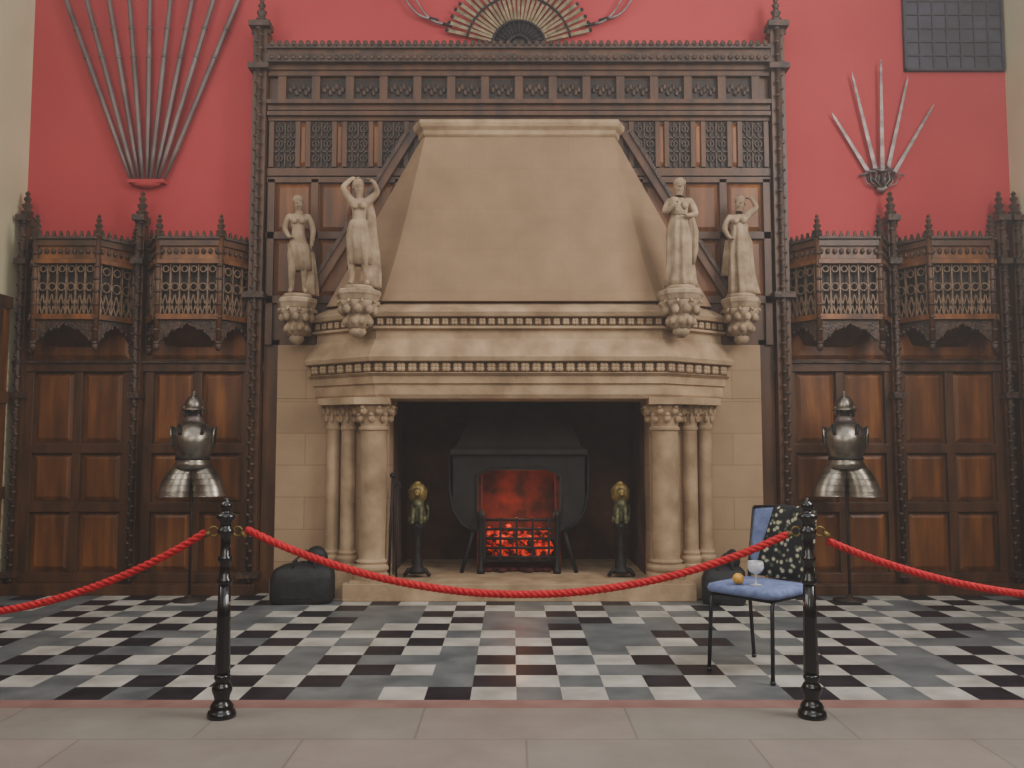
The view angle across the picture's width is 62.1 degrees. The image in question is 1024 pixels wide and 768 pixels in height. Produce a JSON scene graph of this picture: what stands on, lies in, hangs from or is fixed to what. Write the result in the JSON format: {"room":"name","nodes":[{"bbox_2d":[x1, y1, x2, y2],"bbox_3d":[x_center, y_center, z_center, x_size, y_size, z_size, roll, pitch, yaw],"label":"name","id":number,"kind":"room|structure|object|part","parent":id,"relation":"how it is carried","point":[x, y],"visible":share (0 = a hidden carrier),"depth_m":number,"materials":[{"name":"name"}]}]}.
{"room":"historic interior","nodes":[
{"label":"historic interior","id":0,"kind":"room"},
{"bbox_2d":[0,0,34,595],"bbox_3d":[-4.423,-2.122,1.867,0.375,7.000,11.420,0,-4,0],"label":"wall","id":1,"kind":"structure","parent":0,"point":[17,17],"depth_m":7.30,"materials":[{"name":"beige paint"}]},
{"bbox_2d":[0,593,1023,767],"bbox_3d":[0.060,1.471,2.200,8.740,0.120,12.600,0,-4,0],"label":"floor","id":2,"kind":"structure","parent":0,"point":[86,681],"depth_m":4.45,"materials":[{"name":"tile"}]},
{"bbox_2d":[156,391,225,603],"bbox_3d":[-2.599,0.900,6.896,0.536,1.692,0.311,1,-4,-11],"label":"suit","id":3,"kind":"object","parent":2,"relation":"on","point":[192,474],"visible":1,"depth_m":6.83,"materials":[{"name":"metal"}]},
{"bbox_2d":[204,497,247,720],"bbox_3d":[-1.340,1.033,3.956,0.180,1.005,0.132,-3,-5,34],"label":"barrier post","id":4,"kind":"object","parent":2,"relation":"on","point":[222,708],"visible":1,"depth_m":3.93,"materials":[{"name":"black metal"}]},
{"bbox_2d":[0,529,206,614],"bbox_3d":[-2.700,0.890,3.966,2.553,0.422,0.039,0,-4,0],"label":"rope","id":5,"kind":"object","parent":4,"relation":"hanging from","point":[183,545],"visible":1,"depth_m":3.95,"materials":[{"name":"red fabric"}]},
{"bbox_2d":[244,526,787,598],"bbox_3d":[0.022,0.832,3.971,2.556,0.335,0.039,0,-4,0],"label":"rope","id":6,"kind":"object","parent":4,"relation":"hanging from","point":[757,547],"visible":1,"depth_m":3.95,"materials":[{"name":"red fabric"}]},
{"bbox_2d":[269,546,334,604],"bbox_3d":[-1.670,1.516,6.786,0.500,0.446,0.265,0,-4,-6],"label":"bag","id":7,"kind":"object","parent":2,"relation":"on","point":[307,582],"visible":0.87,"depth_m":6.67,"materials":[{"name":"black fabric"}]},
{"bbox_2d":[269,119,766,601],"bbox_3d":[0.060,-0.213,7.638,4.175,4.018,1.994,0,-4,0],"label":"stone fireplace","id":8,"kind":"object","parent":2,"relation":"on","point":[523,260],"depth_m":7.16,"materials":[{"name":"stone"}]},
{"bbox_2d":[282,194,318,297],"bbox_3d":[-1.799,-1.163,7.212,0.257,0.895,0.274,-2,-5,26],"label":"statue","id":9,"kind":"object","parent":8,"relation":"on","point":[300,255],"visible":1,"depth_m":7.16,"materials":[{"name":"stone"}]},
{"bbox_2d":[340,177,381,288],"bbox_3d":[-1.220,-1.219,6.904,0.273,0.941,0.284,-2,-5,31],"label":"statue","id":10,"kind":"object","parent":8,"relation":"on","point":[362,244],"visible":0.98,"depth_m":6.86,"materials":[{"name":"stone"}]},
{"bbox_2d":[388,472,401,576],"bbox_3d":[-0.957,1.170,6.969,0.109,0.885,0.088,0,-4,0],"label":"iron","id":11,"kind":"object","parent":8,"relation":"in","point":[392,475],"visible":0.93,"depth_m":6.96,"materials":[{"name":"black metal"}]},
{"bbox_2d":[403,481,430,576],"bbox_3d":[-0.800,1.234,7.321,0.244,0.803,0.431,0,-4,0],"label":"andiron","id":12,"kind":"object","parent":8,"relation":"in","point":[417,518],"visible":1,"depth_m":7.16,"materials":[{"name":"metal"}]},
{"bbox_3d":[-0.800,1.411,7.319,0.244,0.449,0.409,0,-4,0],"label":"iron stem","id":13,"kind":"part","parent":12,"relation":"part of","materials":[{"name":"black metal"}]},
{"bbox_3d":[0.060,0.775,7.828,1.248,1.805,0.873,0,-4,0],"label":"fire grate","id":14,"kind":"part","parent":8,"relation":"part of","materials":[{"name":"black metal"}]},
{"bbox_2d":[327,119,710,307],"bbox_3d":[0.060,-1.461,7.299,3.317,1.592,0.489,0,-4,0],"label":"hood","id":15,"kind":"object","parent":8,"relation":"attached to","point":[482,211],"depth_m":7.17,"materials":[{"name":"stone"}]},
{"bbox_2d":[607,481,635,576],"bbox_3d":[0.920,1.234,7.321,0.244,0.803,0.431,0,-4,0],"label":"andiron","id":16,"kind":"object","parent":8,"relation":"in","point":[620,518],"visible":1,"depth_m":7.16,"materials":[{"name":"metal"}]},
{"bbox_3d":[0.920,1.411,7.319,0.244,0.449,0.409,0,-4,0],"label":"iron stem","id":17,"kind":"part","parent":16,"relation":"part of","materials":[{"name":"black metal"}]},
{"bbox_2d":[662,177,698,288],"bbox_3d":[1.367,-1.218,6.889,0.266,0.935,0.246,-4,-5,41],"label":"statue","id":18,"kind":"object","parent":8,"relation":"on","point":[682,233],"visible":0.99,"depth_m":6.83,"materials":[{"name":"stone"}]},
{"bbox_2d":[721,195,760,297],"bbox_3d":[1.933,-1.161,7.203,0.293,0.891,0.248,1,-4,-17],"label":"statue","id":19,"kind":"object","parent":8,"relation":"on","point":[738,265],"visible":0.99,"depth_m":7.14,"materials":[{"name":"stone"}]},
{"bbox_2d":[701,549,745,605],"bbox_3d":[1.679,1.524,6.756,0.340,0.426,0.265,-1,-4,11],"label":"bag","id":20,"kind":"object","parent":2,"relation":"on","point":[725,571],"visible":0.65,"depth_m":6.66,"materials":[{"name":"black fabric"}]},
{"bbox_2d":[707,504,816,685],"bbox_3d":[1.416,1.142,4.779,0.532,0.906,0.444,4,-6,-42],"label":"banquet chair","id":21,"kind":"object","parent":2,"relation":"on","point":[782,559],"visible":0.69,"depth_m":4.81,"materials":[{"name":"blue fabric"}]},
{"bbox_2d":[732,572,743,583],"bbox_3d":[1.245,1.066,4.676,0.064,0.068,0.064,0,-4,0],"label":"orange","id":22,"kind":"object","parent":21,"relation":"on","point":[738,578],"visible":1,"depth_m":4.65,"materials":[{"name":"orange food"}]},
{"bbox_3d":[1.378,1.136,4.744,0.424,0.057,0.444,4,-6,-42],"label":"seat","id":23,"kind":"part","parent":21,"relation":"part of","materials":[{"name":"blue fabric"}]},
{"bbox_2d":[747,560,763,585],"bbox_3d":[1.335,1.036,4.658,0.090,0.128,0.090,0,-4,0],"label":"wine glass","id":24,"kind":"object","parent":21,"relation":"on","point":[755,567],"visible":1,"depth_m":4.63,"materials":[{"name":"white"}]},
{"bbox_3d":[1.557,0.885,4.925,0.090,0.330,0.370,4,-6,-42],"label":"backrest","id":25,"kind":"part","parent":21,"relation":"part of","materials":[{"name":"blue fabric"}]},
{"bbox_2d":[788,498,829,720],"bbox_3d":[1.385,1.033,3.956,0.180,1.005,0.132,-3,-5,34],"label":"barrier post","id":26,"kind":"object","parent":2,"relation":"on","point":[811,708],"visible":1,"depth_m":3.93,"materials":[{"name":"black metal"}]},
{"bbox_2d":[812,391,882,603],"bbox_3d":[2.717,0.900,6.896,0.536,1.692,0.311,-1,-4,20],"label":"suit","id":27,"kind":"object","parent":2,"relation":"on","point":[846,474],"visible":1,"depth_m":6.83,"materials":[{"name":"metal"}]},
{"bbox_3d":[4.180,1.033,3.956,0.209,1.005,0.133,0,-4,0],"label":"barrier post","id":28,"kind":"object","parent":2,"relation":"on","visible":0},
{"bbox_2d":[826,538,1023,597],"bbox_3d":[2.782,0.855,3.969,2.624,0.330,0.039,0,-4,0],"label":"rope","id":29,"kind":"object","parent":28,"relation":"hanging from","point":[919,573],"visible":1,"depth_m":3.96,"materials":[{"name":"red fabric"}]},
{"bbox_2d":[28,0,1009,238],"bbox_3d":[0.060,-1.702,7.712,9.340,7.000,0.300,0,-4,0],"label":"wall","id":30,"kind":"structure","parent":0,"point":[955,168],"depth_m":7.62,"materials":[{"name":"red paint"}]},
{"bbox_2d":[64,0,240,187],"bbox_3d":[-3.240,-2.885,7.603,1.982,2.304,0.083,0,-4,0],"label":"display","id":31,"kind":"object","parent":30,"relation":"attached to","point":[143,183],"visible":1,"depth_m":7.56,"materials":[{"name":"metal"}]},
{"bbox_2d":[0,0,1023,595],"bbox_3d":[0.067,-0.832,7.293,8.754,5.204,0.410,0,-4,0],"label":"panelling","id":32,"kind":"object","parent":30,"relation":"attached to","point":[924,335],"visible":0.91,"depth_m":7.32,"materials":[{"name":"brown wood"}]},
{"bbox_2d":[405,0,631,43],"bbox_3d":[0.060,-3.308,7.628,2.214,0.770,0.067,0,-4,0],"label":"display","id":33,"kind":"object","parent":30,"relation":"attached to","point":[518,29],"visible":0.88,"depth_m":7.62,"materials":[{"name":"metal"}]},
{"bbox_2d":[831,59,933,192],"bbox_3d":[3.304,-2.294,7.562,0.916,1.211,0.079,0,-4,0],"label":"sword","id":34,"kind":"object","parent":30,"relation":"attached to","point":[882,182],"visible":1,"depth_m":7.54,"materials":[{"name":"metal"}]},
{"bbox_2d":[901,0,1005,71],"bbox_3d":[3.967,-3.386,7.662,0.895,1.165,0.040,0,-4,0],"label":"window","id":35,"kind":"structure","parent":30,"relation":"in","point":[938,35],"depth_m":7.64,"materials":[{"name":"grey glass"}]},
{"bbox_2d":[1003,0,1023,283],"bbox_3d":[4.543,-2.122,1.867,0.375,7.000,11.420,0,-4,0],"label":"wall","id":36,"kind":"structure","parent":0,"point":[1013,10],"depth_m":7.48,"materials":[{"name":"beige paint"}]}
]}

